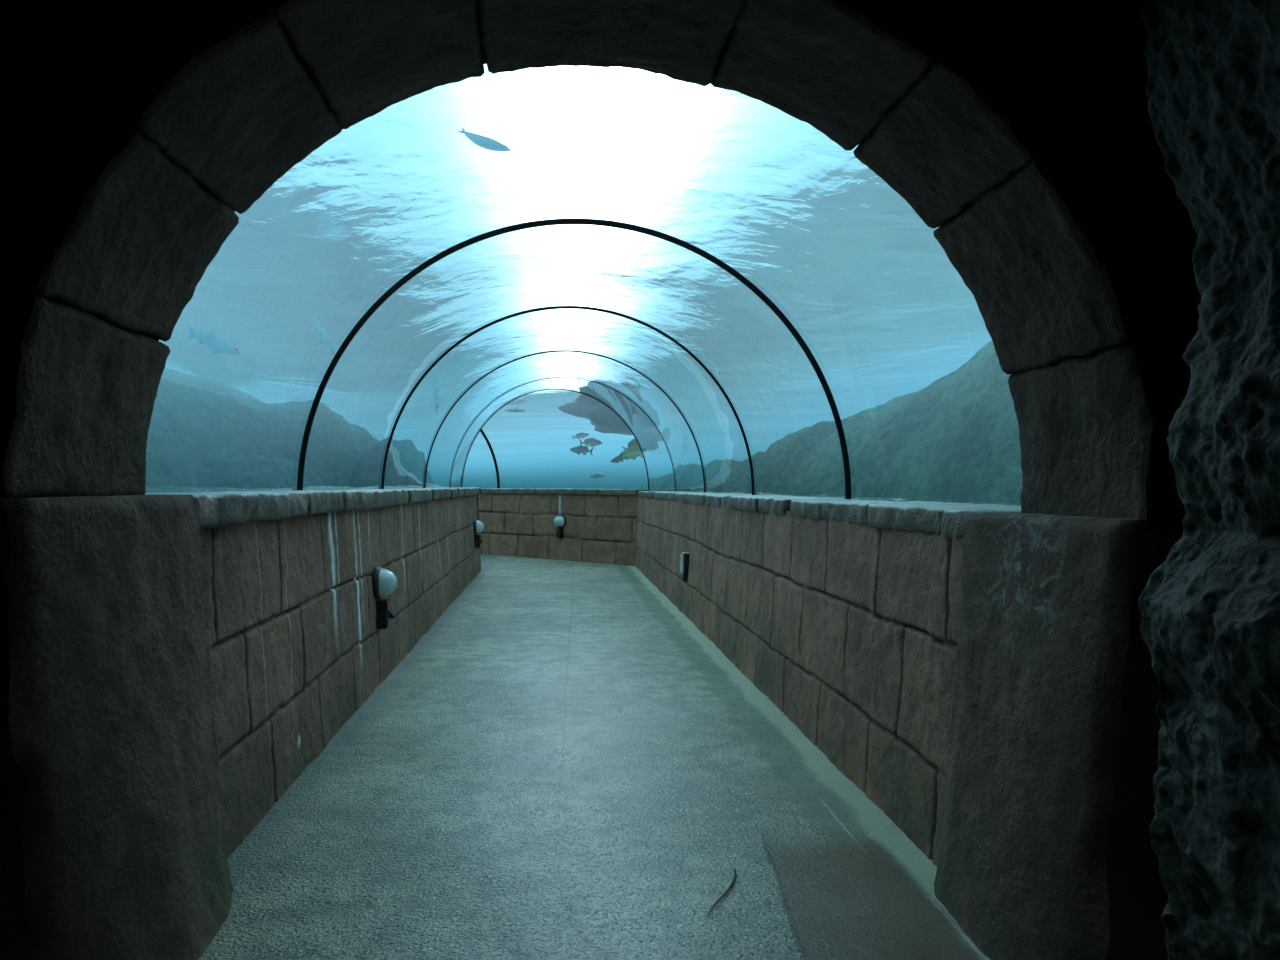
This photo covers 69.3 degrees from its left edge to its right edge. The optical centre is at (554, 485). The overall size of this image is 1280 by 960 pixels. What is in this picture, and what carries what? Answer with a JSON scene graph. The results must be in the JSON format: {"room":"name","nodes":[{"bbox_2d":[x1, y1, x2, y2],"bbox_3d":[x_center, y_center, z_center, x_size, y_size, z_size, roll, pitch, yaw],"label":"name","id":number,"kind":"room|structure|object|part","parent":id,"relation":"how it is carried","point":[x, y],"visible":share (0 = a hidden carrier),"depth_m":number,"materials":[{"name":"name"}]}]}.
{"room":"animal exhibit","nodes":[
{"label":"animal exhibit","id":0,"kind":"room"},
{"bbox_2d":[200,495,480,857],"bbox_3d":[-1.245,0.625,8.704,1.776,1.050,12.203,0,0,-10],"label":"wall","id":1,"kind":"structure","parent":0,"point":[296,647],"depth_m":3.83,"materials":[{"name":"brown stone"}]},
{"bbox_2d":[145,487,479,527],"bbox_3d":[-1.452,0.074,8.730,2.041,0.116,12.234,0,0,-9],"label":"stone coping","id":2,"kind":"object","parent":1,"relation":"on","point":[216,509],"visible":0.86,"depth_m":3.65},
{"bbox_2d":[369,566,396,628],"bbox_3d":[-0.994,0.648,5.360,0.147,0.358,0.224,0,0,0],"label":"wall lamp","id":3,"kind":"object","parent":1,"relation":"attached to","point":[384,582],"visible":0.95,"depth_m":5.31,"materials":[{"name":"plastic"}]},
{"bbox_3d":[-0.973,0.565,5.360,0.105,0.169,0.201,0,0,0],"label":"globe","id":4,"kind":"part","parent":3,"relation":"part of","materials":[{"name":"white glass"}]},
{"bbox_2d":[473,519,483,547],"bbox_3d":[-0.977,0.603,11.720,0.147,0.358,0.224,0,0,0],"label":"wall lamp","id":5,"kind":"object","parent":1,"relation":"attached to","point":[478,526],"visible":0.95,"depth_m":11.67,"materials":[{"name":"plastic"}]},
{"bbox_3d":[-0.956,0.520,11.720,0.105,0.169,0.201,0,0,0],"label":"globe","id":6,"kind":"part","parent":5,"relation":"part of","materials":[{"name":"white glass"}]},
{"bbox_2d":[478,494,637,565],"bbox_3d":[-1.248,0.635,15.656,0.083,1.030,7.150,0,0,-45],"label":"wall","id":7,"kind":"structure","parent":0,"point":[598,528],"depth_m":14.29,"materials":[{"name":"brown stone"}]},
{"bbox_2d":[554,515,565,537],"bbox_3d":[0.062,0.633,14.272,0.147,0.358,0.224,0,0,-45],"label":"wall lamp","id":8,"kind":"object","parent":7,"relation":"attached to","point":[559,521],"visible":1,"depth_m":14.23,"materials":[{"name":"glass"}]},
{"bbox_3d":[0.047,0.550,14.257,0.105,0.169,0.201,0,0,-45],"label":"globe","id":9,"kind":"part","parent":8,"relation":"part of","materials":[{"name":"white glass"}]},
{"bbox_2d":[479,488,649,495],"bbox_3d":[-1.133,0.093,15.872,6.992,0.112,0.518,0,0,45],"label":"stone coping","id":10,"kind":"object","parent":7,"relation":"on","point":[603,492],"visible":0.54,"depth_m":14.28},
{"bbox_2d":[461,432,496,487],"bbox_3d":[-2.835,-0.648,15.642,2.400,1.508,2.904,0,0,45],"label":"panel","id":11,"kind":"object","parent":10,"relation":"on","point":[479,471],"visible":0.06,"depth_m":16.04,"materials":[{"name":"glass"}]},
{"bbox_2d":[480,429,499,487],"bbox_3d":[-1.987,-0.648,14.793,0.040,1.508,2.905,0,0,45],"label":"hoop","id":12,"kind":"object","parent":10,"relation":"on","point":[481,430],"visible":0.21,"depth_m":15.72},
{"bbox_2d":[462,389,648,488],"bbox_3d":[0.030,-0.647,13.235,2.744,1.506,0.014,0,0,-11],"label":"hoop","id":13,"kind":"object","parent":10,"relation":"on","point":[543,389],"visible":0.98,"depth_m":13.23},
{"bbox_2d":[482,389,647,488],"bbox_3d":[-0.817,-0.648,13.628,3.308,1.508,2.904,0,0,45],"label":"panel","id":14,"kind":"object","parent":10,"relation":"on","point":[545,439],"visible":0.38,"depth_m":14.33,"materials":[{"name":"glass"}]},
{"bbox_2d":[0,0,1147,37],"bbox_3d":[-0.300,-0.850,2.312,5.800,4.000,0.576,0,0,0],"label":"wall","id":15,"kind":"structure","parent":0,"point":[1134,7],"depth_m":2.06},
{"bbox_2d":[198,554,990,959],"bbox_3d":[-2.450,1.150,8.650,10.100,0.001,23.700,0,0,0],"label":"floor","id":16,"kind":"structure","parent":0,"point":[563,765],"depth_m":3.18,"materials":[{"name":"grey concrete"}]},
{"bbox_2d":[0,494,232,959],"bbox_3d":[-1.308,0.586,2.257,0.885,1.129,0.751,0,0,0],"label":"stone pier","id":17,"kind":"object","parent":16,"relation":"on","point":[113,841],"visible":1,"depth_m":2.08,"materials":[{"name":"grey stone"}]},
{"bbox_2d":[0,0,1200,535],"bbox_3d":[0.078,-0.701,2.248,3.196,1.677,0.681,0,0,0],"label":"stone arch","id":18,"kind":"object","parent":17,"relation":"on","point":[134,134],"visible":0.94,"depth_m":2.08,"materials":[{"name":"grey stone"}]},
{"bbox_2d":[707,869,735,915],"bbox_3d":[0.478,1.144,2.593,0.021,0.008,0.320,0,0,24],"label":"twig","id":19,"kind":"object","parent":16,"relation":"on","point":[734,870],"visible":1,"depth_m":2.60,"materials":[{"name":"brown wood"}]},
{"bbox_2d":[934,512,1182,959],"bbox_3d":[1.401,0.611,2.334,0.698,1.078,0.678,0,0,0],"label":"stone pier","id":20,"kind":"object","parent":16,"relation":"on","point":[1046,852],"visible":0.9,"depth_m":2.16,"materials":[{"name":"grey stone"}]},
{"bbox_2d":[1138,0,1279,959],"bbox_3d":[0.952,-0.800,-0.414,1.218,3.900,4.992,0,0,13],"label":"rock","id":21,"kind":"object","parent":16,"relation":"on","point":[1210,623],"visible":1,"depth_m":1.53,"materials":[{"name":"grey stone"}]},
{"bbox_2d":[635,497,965,866],"bbox_3d":[1.187,0.640,7.915,0.096,1.020,10.830,0,0,0],"label":"wall","id":22,"kind":"structure","parent":0,"point":[851,631],"depth_m":3.78,"materials":[{"name":"brown stone"}]},
{"bbox_2d":[680,552,689,581],"bbox_3d":[1.153,0.717,8.130,0.078,0.256,0.114,0,0,0],"label":"wall light","id":23,"kind":"object","parent":22,"relation":"attached to","point":[684,557],"visible":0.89,"depth_m":8.07,"materials":[{"name":"plastic"}]},
{"bbox_2d":[680,554,683,573],"bbox_3d":[1.123,0.688,8.130,0.018,0.165,0.090,0,0,0],"label":"diffuser","id":24,"kind":"object","parent":23,"relation":"attached to","point":[682,555],"depth_m":8.10,"materials":[{"name":"white plastic"}]},
{"bbox_2d":[637,491,1020,538],"bbox_3d":[1.422,0.114,7.935,0.506,0.106,10.663,0,0,0],"label":"stone coping","id":25,"kind":"object","parent":22,"relation":"on","point":[929,518],"visible":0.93,"depth_m":3.63},
{"bbox_2d":[450,377,675,490],"bbox_3d":[0.100,-0.648,12.655,2.904,1.508,1.670,0,0,0],"label":"panel","id":26,"kind":"object","parent":25,"relation":"on","point":[653,447],"visible":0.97,"depth_m":12.52,"materials":[{"name":"glass"}]},
{"bbox_2d":[450,377,675,490],"bbox_3d":[0.100,-0.647,11.820,2.899,1.505,0.012,0,0,0],"label":"hoop","id":27,"kind":"object","parent":25,"relation":"on","point":[552,377],"visible":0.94,"depth_m":11.81},
{"bbox_2d":[424,350,703,491],"bbox_3d":[0.100,-0.648,10.655,2.904,1.508,2.330,0,0,0],"label":"panel","id":28,"kind":"object","parent":25,"relation":"on","point":[679,440],"visible":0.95,"depth_m":10.54,"materials":[{"name":"glass"}]},
{"bbox_2d":[424,350,704,492],"bbox_3d":[0.100,-0.647,9.490,2.900,1.506,0.018,0,0,0],"label":"hoop","id":29,"kind":"object","parent":25,"relation":"on","point":[471,386],"visible":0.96,"depth_m":9.48},
{"bbox_2d":[384,309,751,494],"bbox_3d":[0.100,-0.648,8.325,2.904,1.508,2.330,0,0,0],"label":"panel","id":30,"kind":"object","parent":25,"relation":"on","point":[716,430],"visible":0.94,"depth_m":8.16,"materials":[{"name":"glass"}]},
{"bbox_2d":[381,306,754,494],"bbox_3d":[0.100,-0.648,7.160,2.902,1.507,0.020,0,0,0],"label":"hoop","id":31,"kind":"object","parent":25,"relation":"on","point":[551,307],"visible":0.98,"depth_m":7.15},
{"bbox_2d":[303,224,844,498],"bbox_3d":[0.100,-0.648,5.995,2.904,1.508,2.330,0,0,0],"label":"panel","id":32,"kind":"object","parent":25,"relation":"on","point":[780,402],"visible":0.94,"depth_m":5.74,"materials":[{"name":"glass"}]},
{"bbox_2d":[297,218,850,498],"bbox_3d":[0.100,-0.648,4.830,2.904,1.508,0.022,0,0,0],"label":"hoop","id":33,"kind":"object","parent":25,"relation":"on","point":[751,286],"visible":0.97,"depth_m":4.82},
{"bbox_2d":[145,64,1022,506],"bbox_3d":[0.100,-0.648,3.715,2.904,1.508,2.230,0,0,0],"label":"panel","id":34,"kind":"object","parent":25,"relation":"on","point":[904,350],"visible":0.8,"depth_m":3.64,"materials":[{"name":"glass"}]},
{"bbox_2d":[892,498,905,501],"bbox_3d":[1.458,0.059,3.900,0.064,0.015,0.032,0,0,0],"label":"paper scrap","id":35,"kind":"object","parent":25,"relation":"on","point":[893,499],"visible":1,"depth_m":3.89,"materials":[{"name":"white paper"}]}
]}

